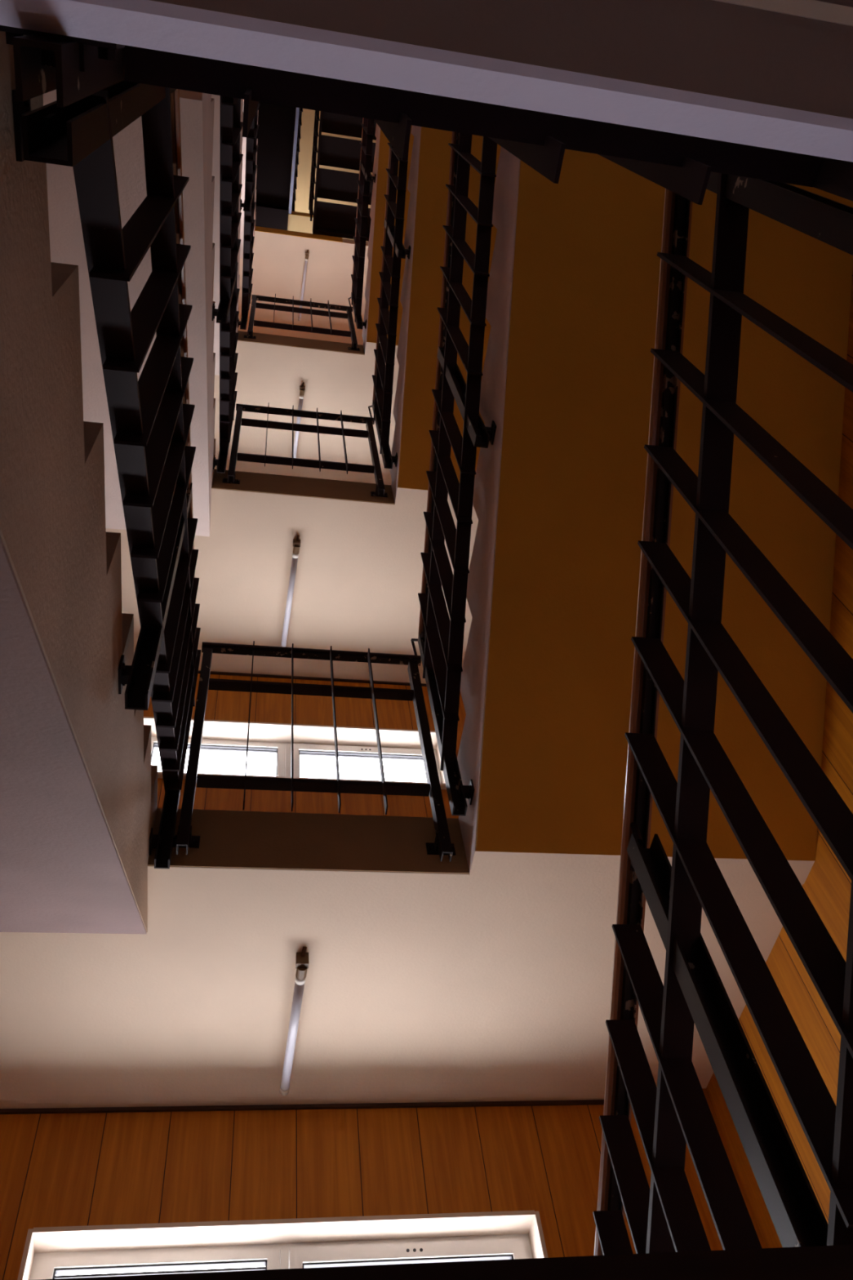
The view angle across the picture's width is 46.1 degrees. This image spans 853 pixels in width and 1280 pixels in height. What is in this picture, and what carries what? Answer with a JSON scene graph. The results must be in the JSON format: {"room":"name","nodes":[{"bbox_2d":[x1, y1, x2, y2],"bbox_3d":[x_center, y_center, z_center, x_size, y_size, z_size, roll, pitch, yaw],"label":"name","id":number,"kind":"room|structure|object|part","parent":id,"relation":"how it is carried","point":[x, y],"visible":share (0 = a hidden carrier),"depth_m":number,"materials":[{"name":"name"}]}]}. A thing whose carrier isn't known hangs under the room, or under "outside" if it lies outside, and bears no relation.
{"room":"stairwell","nodes":[
{"label":"stairwell","id":0,"kind":"room"},
{"bbox_2d":[287,211,368,241],"bbox_3d":[-2.014,-5.929,15.209,3.556,0.274,1.033,4,-58,-10],"label":"wall","id":1,"kind":"structure","parent":0,"point":[297,221],"depth_m":14.90,"materials":[{"name":"beige paint"}]},
{"bbox_2d":[288,108,376,213],"bbox_3d":[-2.031,-9.174,16.525,3.956,0.150,5.537,4,-58,-10],"label":"ceiling","id":2,"kind":"structure","parent":0,"point":[303,180],"depth_m":17.12,"materials":[{"name":"beige paint"}]},
{"bbox_2d":[0,325,766,1279],"bbox_3d":[-1.166,-1.012,8.507,3.556,22.200,0.330,4,-58,-10],"label":"wall","id":3,"kind":"structure","parent":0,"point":[57,1170],"depth_m":3.85,"materials":[{"name":"brown wood"}]},
{"bbox_2d":[17,1210,548,1279],"bbox_3d":[-0.456,2.299,3.413,1.870,0.548,0.230,4,-58,-10],"label":"window","id":4,"kind":"structure","parent":3,"relation":"attached to","point":[49,1252],"depth_m":3.60,"materials":[{"name":"white plastic"}]},
{"bbox_3d":[-0.912,2.321,3.378,0.821,0.454,0.050,4,-58,-10],"label":"sash","id":5,"kind":"part","parent":4,"relation":"part of","materials":[{"name":"white plastic"}]},
{"bbox_3d":[-0.468,2.360,3.456,1.786,0.508,0.060,4,-58,-10],"label":"frame","id":6,"kind":"part","parent":4,"relation":"part of","materials":[{"name":"white plastic"}]},
{"bbox_3d":[-0.045,2.369,3.523,0.871,0.454,0.050,4,-58,-10],"label":"sash","id":7,"kind":"part","parent":4,"relation":"part of","materials":[{"name":"white plastic"}]},
{"bbox_2d":[105,469,478,666],"bbox_3d":[-0.820,-0.380,6.285,3.556,0.274,1.267,4,-58,-10],"label":"landing","id":8,"kind":"object","parent":3,"relation":"attached to","point":[358,580],"visible":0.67,"depth_m":6.09,"materials":[{"name":"beige paint"}]},
{"bbox_2d":[280,534,300,647],"bbox_3d":[-0.836,-0.280,6.146,0.045,0.068,0.793,5,-59,-11],"label":"lamp","id":9,"kind":"object","parent":8,"relation":"attached to","point":[296,543],"visible":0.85,"depth_m":6.10,"materials":[{"name":"white glass"}]},
{"bbox_2d":[222,402,387,497],"bbox_3d":[-0.763,-1.226,6.338,0.973,1.225,0.120,4,-58,-10],"label":"guard railing","id":10,"kind":"object","parent":8,"relation":"attached to","point":[375,468],"visible":0.98,"depth_m":6.46,"materials":[{"name":"black metal"}]},
{"bbox_3d":[-1.189,-1.237,6.241,0.036,1.170,0.044,4,-58,-10],"label":"post","id":11,"kind":"part","parent":10,"relation":"part of","materials":[{"name":"metal"}]},
{"bbox_3d":[-0.799,-1.398,6.613,0.833,0.018,0.044,4,-58,-10],"label":"rail","id":12,"kind":"part","parent":10,"relation":"part of","materials":[{"name":"black metal"}]},
{"bbox_3d":[-0.824,-1.544,6.843,0.940,0.025,0.047,4,-58,-10],"label":"handrail","id":13,"kind":"part","parent":10,"relation":"part of","materials":[{"name":"black metal"}]},
{"bbox_3d":[-0.733,-1.079,6.112,0.833,0.018,0.044,4,-58,-10],"label":"rail","id":14,"kind":"part","parent":10,"relation":"part of","materials":[{"name":"black metal"}]},
{"bbox_3d":[-0.331,-1.181,6.391,0.036,1.170,0.044,4,-58,-10],"label":"post","id":15,"kind":"part","parent":10,"relation":"part of","materials":[{"name":"metal"}]},
{"bbox_2d":[389,125,501,512],"bbox_3d":[0.508,-2.294,6.132,1.244,1.780,2.522,4,-58,-10],"label":"flight","id":16,"kind":"object","parent":8,"relation":"attached to","point":[429,169],"visible":0.26,"depth_m":5.90,"materials":[{"name":"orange paint"}]},
{"bbox_2d":[368,142,410,469],"bbox_3d":[-0.206,-2.513,6.393,0.099,2.433,2.281,4,-58,-10],"label":"stair railing","id":17,"kind":"object","parent":16,"relation":"attached to","point":[384,353],"visible":0.68,"depth_m":6.20,"materials":[{"name":"black metal"}]},
{"bbox_3d":[-0.383,-1.568,6.888,0.042,0.058,0.122,4,-58,-10],"label":"joining rod","id":18,"kind":"part","parent":17,"relation":"part of","materials":[{"name":"brown paint"}]},
{"bbox_3d":[-0.262,-2.846,6.835,0.052,1.323,2.176,4,-58,-10],"label":"handrail","id":19,"kind":"part","parent":17,"relation":"part of","materials":[{"name":"brown plastic"}]},
{"bbox_3d":[-0.283,-1.317,6.343,0.048,1.090,0.041,4,-58,-10],"label":"post","id":20,"kind":"part","parent":17,"relation":"part of","materials":[{"name":"metal"}]},
{"bbox_3d":[-0.239,-2.701,6.580,0.051,1.306,2.166,4,-58,-10],"label":"rail","id":21,"kind":"part","parent":17,"relation":"part of","materials":[{"name":"black metal"}]},
{"bbox_3d":[-0.174,-2.390,6.091,0.051,1.306,2.166,4,-58,-10],"label":"rail","id":22,"kind":"part","parent":17,"relation":"part of","materials":[{"name":"black metal"}]},
{"bbox_3d":[-0.203,-2.552,6.348,0.048,1.040,0.041,4,-58,-10],"label":"post","id":23,"kind":"part","parent":17,"relation":"part of","materials":[{"name":"metal"}]},
{"bbox_2d":[143,716,446,789],"bbox_3d":[-0.783,0.729,5.878,1.870,0.548,0.230,4,-58,-10],"label":"window","id":24,"kind":"structure","parent":3,"relation":"attached to","point":[317,740],"depth_m":6.07,"materials":[{"name":"white plastic"}]},
{"bbox_3d":[-1.239,0.751,5.842,0.821,0.454,0.050,4,-58,-10],"label":"sash","id":25,"kind":"part","parent":24,"relation":"part of","materials":[{"name":"white plastic"}]},
{"bbox_3d":[-0.795,0.790,5.920,1.786,0.508,0.060,4,-58,-10],"label":"frame","id":26,"kind":"part","parent":24,"relation":"part of","materials":[{"name":"white plastic"}]},
{"bbox_3d":[-0.754,0.869,5.658,1.870,0.024,0.230,4,-58,-10],"label":"sill","id":27,"kind":"part","parent":24,"relation":"part of","materials":[{"name":"white plastic"}]},
{"bbox_3d":[-0.372,0.799,5.987,0.871,0.454,0.050,4,-58,-10],"label":"sash","id":28,"kind":"part","parent":24,"relation":"part of","materials":[{"name":"white plastic"}]},
{"bbox_2d":[238,226,368,340],"bbox_3d":[-1.661,-4.436,12.627,3.556,0.274,1.293,4,-58,-10],"label":"landing","id":29,"kind":"object","parent":3,"relation":"attached to","point":[279,255],"visible":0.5,"depth_m":12.43,"materials":[{"name":"beige paint"}]},
{"bbox_2d":[297,249,308,320],"bbox_3d":[-1.532,-4.408,12.464,0.045,0.068,0.858,5,-59,-11],"label":"lamp","id":30,"kind":"object","parent":29,"relation":"attached to","point":[307,252],"visible":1,"depth_m":12.40,"materials":[{"name":"white glass"}]},
{"bbox_2d":[312,111,376,241],"bbox_3d":[-0.520,-6.393,12.501,1.608,1.510,2.470,4,-58,-10],"label":"flight","id":31,"kind":"object","parent":29,"relation":"attached to","point":[330,219],"visible":0.25,"depth_m":12.48,"materials":[{"name":"black"}]},
{"bbox_2d":[308,110,319,221],"bbox_3d":[-1.403,-6.720,12.864,0.048,2.016,2.200,4,-58,-10],"label":"stair railing","id":32,"kind":"object","parent":31,"relation":"attached to","point":[313,166],"visible":0.56,"depth_m":12.63,"materials":[{"name":"black metal"}]},
{"bbox_3d":[-1.450,-6.946,13.218,0.044,1.170,2.200,4,-58,-10],"label":"handrail","id":33,"kind":"part","parent":32,"relation":"part of","materials":[{"name":"black metal"}]},
{"bbox_3d":[-1.417,-6.786,12.967,0.024,1.170,2.200,4,-58,-10],"label":"rail","id":34,"kind":"part","parent":32,"relation":"part of","materials":[{"name":"black metal"}]},
{"bbox_3d":[-0.629,-5.050,12.626,1.606,0.150,0.045,4,-58,-10],"label":"kick plate","id":35,"kind":"part","parent":31,"relation":"part of","materials":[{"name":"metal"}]},
{"bbox_2d":[213,330,399,483],"bbox_3d":[-1.153,-1.982,8.799,3.556,0.274,1.267,4,-58,-10],"label":"landing","id":36,"kind":"object","parent":3,"relation":"attached to","point":[272,369],"visible":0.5,"depth_m":8.59,"materials":[{"name":"beige paint"}]},
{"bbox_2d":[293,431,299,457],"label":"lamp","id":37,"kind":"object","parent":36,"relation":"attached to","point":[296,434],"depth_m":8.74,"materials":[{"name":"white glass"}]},
{"bbox_2d":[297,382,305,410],"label":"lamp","id":38,"kind":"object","parent":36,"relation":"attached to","point":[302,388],"depth_m":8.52,"materials":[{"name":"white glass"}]},
{"bbox_2d":[244,293,359,351],"bbox_3d":[-1.097,-2.828,8.852,0.973,1.225,0.120,4,-58,-10],"label":"guard railing","id":39,"kind":"object","parent":36,"relation":"attached to","point":[348,316],"visible":0.97,"depth_m":9.05,"materials":[{"name":"black metal"}]},
{"bbox_3d":[-1.523,-2.839,8.756,0.036,1.170,0.044,4,-58,-10],"label":"post","id":40,"kind":"part","parent":39,"relation":"part of","materials":[{"name":"metal"}]},
{"bbox_3d":[-1.133,-3.000,9.127,0.833,0.018,0.044,4,-58,-10],"label":"rail","id":41,"kind":"part","parent":39,"relation":"part of","materials":[{"name":"black metal"}]},
{"bbox_3d":[-1.157,-3.146,9.357,0.940,0.025,0.047,4,-58,-10],"label":"handrail","id":42,"kind":"part","parent":39,"relation":"part of","materials":[{"name":"black metal"}]},
{"bbox_3d":[-1.067,-2.681,8.626,0.833,0.018,0.044,4,-58,-10],"label":"rail","id":43,"kind":"part","parent":39,"relation":"part of","materials":[{"name":"black metal"}]},
{"bbox_3d":[-0.665,-2.783,8.905,0.036,1.170,0.044,4,-58,-10],"label":"post","id":44,"kind":"part","parent":39,"relation":"part of","materials":[{"name":"metal"}]},
{"bbox_2d":[362,123,413,359],"bbox_3d":[0.174,-3.897,8.646,1.244,1.780,2.522,4,-58,-10],"label":"flight","id":45,"kind":"object","parent":36,"relation":"attached to","point":[377,213],"visible":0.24,"depth_m":8.40,"materials":[{"name":"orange paint"}]},
{"bbox_2d":[348,117,376,328],"bbox_3d":[-0.540,-4.115,8.907,0.099,2.433,2.281,4,-58,-10],"label":"stair railing","id":46,"kind":"object","parent":45,"relation":"attached to","point":[366,177],"visible":0.63,"depth_m":8.61,"materials":[{"name":"black metal"}]},
{"bbox_3d":[-0.617,-2.919,8.857,0.048,1.090,0.041,4,-58,-10],"label":"post","id":47,"kind":"part","parent":46,"relation":"part of","materials":[{"name":"metal"}]},
{"bbox_3d":[-0.596,-4.449,9.350,0.052,1.323,2.176,4,-58,-10],"label":"handrail","id":48,"kind":"part","parent":46,"relation":"part of","materials":[{"name":"brown plastic"}]},
{"bbox_3d":[-0.573,-4.303,9.094,0.051,1.306,2.166,4,-58,-10],"label":"rail","id":49,"kind":"part","parent":46,"relation":"part of","materials":[{"name":"black metal"}]},
{"bbox_3d":[-0.508,-3.992,8.606,0.051,1.306,2.166,4,-58,-10],"label":"rail","id":50,"kind":"part","parent":46,"relation":"part of","materials":[{"name":"black metal"}]},
{"bbox_3d":[-0.537,-4.154,8.863,0.048,1.040,0.041,4,-58,-10],"label":"post","id":51,"kind":"part","parent":46,"relation":"part of","materials":[{"name":"metal"}]},
{"bbox_2d":[0,808,803,1088],"bbox_3d":[-0.486,1.222,3.770,3.556,0.274,1.267,4,-58,-10],"label":"landing","id":52,"kind":"object","parent":3,"relation":"attached to","point":[420,966],"visible":0.7,"depth_m":3.60,"materials":[{"name":"beige paint"}]},
{"bbox_2d":[279,946,308,1095],"bbox_3d":[-0.489,1.415,3.694,0.044,0.068,0.770,4,-58,-10],"label":"lamp","id":53,"kind":"object","parent":52,"relation":"attached to","point":[301,958],"visible":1,"depth_m":3.63,"materials":[{"name":"white glass"}]},
{"bbox_2d":[172,640,455,862],"bbox_3d":[-0.429,0.377,3.824,0.973,1.225,0.120,4,-58,-10],"label":"guard railing","id":54,"kind":"object","parent":52,"relation":"attached to","point":[442,845],"visible":0.98,"depth_m":3.80,"materials":[{"name":"black metal"}]},
{"bbox_3d":[-0.855,0.365,3.727,0.036,1.170,0.044,4,-58,-10],"label":"post","id":55,"kind":"part","parent":54,"relation":"part of","materials":[{"name":"metal"}]},
{"bbox_3d":[-0.466,0.204,4.099,0.833,0.018,0.044,4,-58,-10],"label":"rail","id":56,"kind":"part","parent":54,"relation":"part of","materials":[{"name":"black metal"}]},
{"bbox_3d":[-0.490,0.058,4.329,0.940,0.025,0.047,4,-58,-10],"label":"handrail","id":57,"kind":"part","parent":54,"relation":"part of","materials":[{"name":"black metal"}]},
{"bbox_3d":[-0.399,0.523,3.597,0.833,0.018,0.044,4,-58,-10],"label":"rail","id":58,"kind":"part","parent":54,"relation":"part of","materials":[{"name":"black metal"}]},
{"bbox_3d":[0.003,0.421,3.877,0.036,1.170,0.044,4,-58,-10],"label":"post","id":59,"kind":"part","parent":54,"relation":"part of","materials":[{"name":"metal"}]},
{"bbox_2d":[457,146,852,884],"bbox_3d":[0.842,-0.692,3.618,1.244,1.780,2.522,4,-58,-10],"label":"flight","id":60,"kind":"object","parent":52,"relation":"attached to","point":[546,682],"visible":0.62,"depth_m":3.43,"materials":[{"name":"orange paint"}]},
{"bbox_2d":[410,131,497,816],"bbox_3d":[0.128,-0.911,3.878,0.099,2.433,2.281,4,-58,-10],"label":"stair railing","id":61,"kind":"object","parent":60,"relation":"attached to","point":[440,640],"visible":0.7,"depth_m":3.80,"materials":[{"name":"black metal"}]},
{"bbox_3d":[-0.049,0.034,4.374,0.042,0.058,0.122,4,-58,-10],"label":"joining rod","id":62,"kind":"part","parent":61,"relation":"part of","materials":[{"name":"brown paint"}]},
{"bbox_3d":[0.072,-1.244,4.321,0.052,1.323,2.176,4,-58,-10],"label":"handrail","id":63,"kind":"part","parent":61,"relation":"part of","materials":[{"name":"brown plastic"}]},
{"bbox_3d":[0.051,0.285,3.829,0.048,1.090,0.041,4,-58,-10],"label":"post","id":64,"kind":"part","parent":61,"relation":"part of","materials":[{"name":"metal"}]},
{"bbox_3d":[0.095,-1.099,4.066,0.051,1.306,2.166,4,-58,-10],"label":"rail","id":65,"kind":"part","parent":61,"relation":"part of","materials":[{"name":"black metal"}]},
{"bbox_3d":[0.131,-0.950,3.834,0.048,1.040,0.041,4,-58,-10],"label":"post","id":66,"kind":"part","parent":61,"relation":"part of","materials":[{"name":"metal"}]},
{"bbox_3d":[0.160,-0.788,3.577,0.051,1.306,2.166,4,-58,-10],"label":"rail","id":67,"kind":"part","parent":61,"relation":"part of","materials":[{"name":"black metal"}]},
{"bbox_2d":[706,269,852,1248],"bbox_3d":[1.059,-3.086,7.481,0.200,22.200,5.537,4,-58,-10],"label":"wall","id":68,"kind":"structure","parent":0,"point":[828,886],"depth_m":3.54,"materials":[{"name":"brown wood"}]},
{"bbox_3d":[-0.152,2.825,1.256,3.556,0.274,1.267,4,-58,-10],"label":"landing","id":69,"kind":"object","parent":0,"visible":0},
{"bbox_3d":[1.176,0.910,1.103,1.244,1.780,2.522,4,-58,-10],"label":"flight","id":70,"kind":"object","parent":69,"relation":"on","visible":0},
{"bbox_2d":[592,171,852,1255],"bbox_3d":[0.451,0.672,1.418,0.104,2.458,2.256,4,-58,-10],"label":"stair railing","id":71,"kind":"object","parent":70,"relation":"attached to","point":[674,1114],"visible":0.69,"depth_m":1.57,"materials":[{"name":"black metal"}]},
{"bbox_3d":[0.390,0.350,1.867,0.052,1.348,2.176,4,-58,-10],"label":"handrail","id":72,"kind":"part","parent":71,"relation":"part of","materials":[{"name":"brown plastic"}]},
{"bbox_3d":[0.413,0.494,1.612,0.051,1.332,2.166,4,-58,-10],"label":"rail","id":73,"kind":"part","parent":71,"relation":"part of","materials":[{"name":"black metal"}]},
{"bbox_3d":[0.449,0.644,1.380,0.048,1.040,0.041,4,-58,-10],"label":"post","id":74,"kind":"part","parent":71,"relation":"part of","materials":[{"name":"metal"}]},
{"bbox_3d":[0.530,-0.585,1.375,0.048,1.040,0.041,4,-58,-10],"label":"post","id":75,"kind":"part","parent":71,"relation":"part of","materials":[{"name":"metal"}]},
{"bbox_3d":[0.475,0.795,1.140,0.051,1.332,2.166,4,-58,-10],"label":"rail","id":76,"kind":"part","parent":71,"relation":"part of","materials":[{"name":"black metal"}]},
{"bbox_3d":[-0.399,-5.456,5.777,3.556,22.200,0.200,4,-58,-10],"label":"wall","id":77,"kind":"structure","parent":0,"visible":0},
{"bbox_2d":[0,0,852,161],"bbox_3d":[0.228,-1.141,0.569,3.556,0.274,1.500,4,-58,-10],"label":"half landing","id":78,"kind":"object","parent":77,"relation":"attached to","point":[711,69],"visible":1,"depth_m":0.82,"materials":[{"name":"grey paint"}]},
{"bbox_2d":[0,31,157,933],"bbox_3d":[-1.296,0.151,2.082,1.246,1.779,2.688,4,-58,-10],"label":"flight","id":79,"kind":"object","parent":78,"relation":"attached to","point":[78,780],"visible":0.86,"depth_m":1.63,"materials":[{"name":"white paint"}]},
{"bbox_2d":[11,80,200,868],"bbox_3d":[-0.686,-0.226,2.608,0.084,2.441,2.309,4,-58,-10],"label":"stair railing","id":80,"kind":"object","parent":79,"relation":"attached to","point":[150,416],"visible":0.91,"depth_m":1.98,"materials":[{"name":"black metal"}]},
{"bbox_3d":[-0.447,-0.807,1.488,0.048,1.130,0.041,4,-58,-10],"label":"post","id":81,"kind":"part","parent":80,"relation":"part of","materials":[{"name":"metal"}]},
{"bbox_3d":[-0.648,-0.055,2.355,0.051,1.382,2.291,4,-58,-10],"label":"rail","id":82,"kind":"part","parent":80,"relation":"part of","materials":[{"name":"black metal"}]},
{"bbox_3d":[-0.688,-0.168,2.630,0.048,1.130,0.041,4,-58,-10],"label":"post","id":83,"kind":"part","parent":80,"relation":"part of","materials":[{"name":"metal"}]},
{"bbox_3d":[-0.907,0.413,3.670,0.048,1.130,0.041,4,-58,-10],"label":"post","id":84,"kind":"part","parent":80,"relation":"part of","materials":[{"name":"metal"}]},
{"bbox_3d":[-0.708,-0.369,2.850,0.051,1.272,2.291,4,-58,-10],"label":"rail","id":85,"kind":"part","parent":80,"relation":"part of","materials":[{"name":"black metal"}]},
{"bbox_3d":[-0.751,-0.538,3.088,0.052,1.288,2.300,4,-58,-10],"label":"handrail","id":86,"kind":"part","parent":80,"relation":"part of","materials":[{"name":"brown plastic"}]},
{"bbox_2d":[0,25,852,204],"bbox_3d":[0.041,-0.739,1.386,0.960,1.225,0.078,4,-58,-10],"label":"guard railing","id":87,"kind":"object","parent":78,"relation":"attached to","point":[77,68],"visible":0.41,"depth_m":1.13,"materials":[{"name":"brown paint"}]},
{"bbox_3d":[-0.372,-0.761,1.284,0.036,1.170,0.044,4,-58,-10],"label":"post","id":88,"kind":"part","parent":87,"relation":"part of","materials":[{"name":"metal"}]},
{"bbox_3d":[0.075,-0.604,1.153,0.815,0.018,0.044,4,-58,-10],"label":"rail","id":89,"kind":"part","parent":87,"relation":"part of","materials":[{"name":"black metal"}]},
{"bbox_3d":[0.468,-0.707,1.430,0.036,1.170,0.044,4,-58,-10],"label":"post","id":90,"kind":"part","parent":87,"relation":"part of","materials":[{"name":"metal"}]},
{"bbox_2d":[713,0,852,26],"bbox_3d":[0.150,-0.522,0.784,3.556,0.010,0.012,4,-58,-10],"label":"trim","id":91,"kind":"structure","parent":77,"relation":"attached to","point":[811,9],"depth_m":0.81,"materials":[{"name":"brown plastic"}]},
{"bbox_3d":[0.561,0.461,-1.945,3.556,0.274,1.500,4,-58,-10],"label":"half landing","id":92,"kind":"object","parent":77,"relation":"attached to","visible":0},
{"bbox_2d":[40,1244,852,1279],"bbox_3d":[0.286,0.580,-0.636,0.946,1.850,0.035,4,-58,-10],"label":"handrail","id":93,"kind":"object","parent":92,"relation":"attached to","point":[835,1262],"visible":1,"depth_m":0.10,"materials":[{"name":"metal"}]},
{"bbox_3d":[-1.284,-8.391,11.947,3.556,0.274,1.500,4,-58,-10],"label":"half landing","id":94,"kind":"object","parent":77,"relation":"attached to","visible":0},
{"bbox_2d":[255,102,299,230],"bbox_3d":[-2.639,-6.937,13.758,1.700,1.690,3.280,4,-58,-10],"label":"flight","id":95,"kind":"object","parent":94,"relation":"attached to","point":[276,137],"visible":0.23,"depth_m":14.30,"materials":[{"name":"black"}]},
{"bbox_3d":[-2.896,-6.086,14.791,1.658,0.030,0.700,4,-58,-10],"label":"platform plate","id":96,"kind":"part","parent":95,"relation":"part of","materials":[{"name":"metal"}]},
{"bbox_2d":[291,107,302,211],"bbox_3d":[-1.800,-7.371,14.246,0.048,2.215,2.650,4,-58,-10],"label":"stair railing","id":97,"kind":"object","parent":95,"relation":"attached to","point":[300,122],"visible":0.47,"depth_m":14.54,"materials":[{"name":"black metal"}]},
{"bbox_3d":[-1.847,-7.597,14.600,0.044,1.370,2.650,4,-58,-10],"label":"handrail","id":98,"kind":"part","parent":97,"relation":"part of","materials":[{"name":"black metal"}]},
{"bbox_3d":[-1.814,-7.437,14.349,0.024,1.370,2.650,4,-58,-10],"label":"rail","id":99,"kind":"part","parent":97,"relation":"part of","materials":[{"name":"black metal"}]},
{"bbox_3d":[-0.106,-2.743,3.084,3.556,0.274,1.500,4,-58,-10],"label":"half landing","id":100,"kind":"object","parent":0,"visible":0},
{"bbox_2d":[42,89,215,536],"bbox_3d":[-1.630,-1.454,4.597,1.246,1.774,2.684,4,-58,-10],"label":"flight","id":101,"kind":"object","parent":100,"relation":"attached to","point":[196,108],"visible":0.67,"depth_m":4.10,"materials":[{"name":"paint"}]},
{"bbox_2d":[212,95,243,473],"bbox_3d":[-1.019,-1.871,5.129,0.084,2.510,2.247,4,-58,-10],"label":"stair railing","id":102,"kind":"object","parent":101,"relation":"attached to","point":[230,123],"visible":0.73,"depth_m":4.87,"materials":[{"name":"black metal"}]},
{"bbox_3d":[-1.239,-1.276,6.203,0.048,1.130,0.041,4,-58,-10],"label":"post","id":103,"kind":"part","parent":102,"relation":"part of","materials":[{"name":"metal"}]},
{"bbox_3d":[-0.981,-1.699,4.878,0.051,1.343,2.228,4,-58,-10],"label":"rail","id":104,"kind":"part","parent":102,"relation":"part of","materials":[{"name":"black metal"}]},
{"bbox_3d":[-1.024,-1.806,5.167,0.048,1.130,0.041,4,-58,-10],"label":"post","id":105,"kind":"part","parent":102,"relation":"part of","materials":[{"name":"metal"}]},
{"bbox_3d":[-1.041,-2.013,5.371,0.051,1.343,2.228,4,-58,-10],"label":"rail","id":106,"kind":"part","parent":102,"relation":"part of","materials":[{"name":"black metal"}]},
{"bbox_3d":[-0.440,-4.345,5.598,3.556,0.274,1.500,4,-58,-10],"label":"half landing","id":107,"kind":"object","parent":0,"visible":0},
{"bbox_2d":[211,94,243,375],"bbox_3d":[-1.964,-3.056,7.112,1.246,1.774,2.684,4,-58,-10],"label":"flight","id":108,"kind":"object","parent":107,"relation":"attached to","point":[215,153],"visible":0.16,"depth_m":7.01,"materials":[{"name":"paint"}]},
{"bbox_2d":[237,103,259,329],"bbox_3d":[-1.353,-3.473,7.644,0.084,2.510,2.247,4,-58,-10],"label":"stair railing","id":109,"kind":"object","parent":108,"relation":"attached to","point":[249,205],"visible":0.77,"depth_m":7.73,"materials":[{"name":"black metal"}]},
{"bbox_3d":[-1.573,-2.878,8.718,0.048,1.130,0.041,4,-58,-10],"label":"post","id":110,"kind":"part","parent":109,"relation":"part of","materials":[{"name":"metal"}]},
{"bbox_3d":[-1.315,-3.301,7.392,0.051,1.343,2.228,4,-58,-10],"label":"rail","id":111,"kind":"part","parent":109,"relation":"part of","materials":[{"name":"black metal"}]},
{"bbox_3d":[-1.357,-3.408,7.681,0.048,1.130,0.041,4,-58,-10],"label":"post","id":112,"kind":"part","parent":109,"relation":"part of","materials":[{"name":"metal"}]},
{"bbox_3d":[-1.375,-3.615,7.886,0.051,1.343,2.228,4,-58,-10],"label":"rail","id":113,"kind":"part","parent":109,"relation":"part of","materials":[{"name":"black metal"}]},
{"bbox_3d":[-0.774,-5.947,8.112,3.556,0.274,1.500,4,-58,-10],"label":"half landing","id":114,"kind":"object","parent":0,"visible":0},
{"bbox_2d":[240,99,257,258],"bbox_3d":[-2.385,-5.079,10.286,1.246,3.350,2.684,4,-58,-10],"label":"flight","id":115,"kind":"object","parent":114,"relation":"attached to","point":[244,139],"visible":0.13,"depth_m":10.96,"materials":[{"name":"paint"}]}
]}

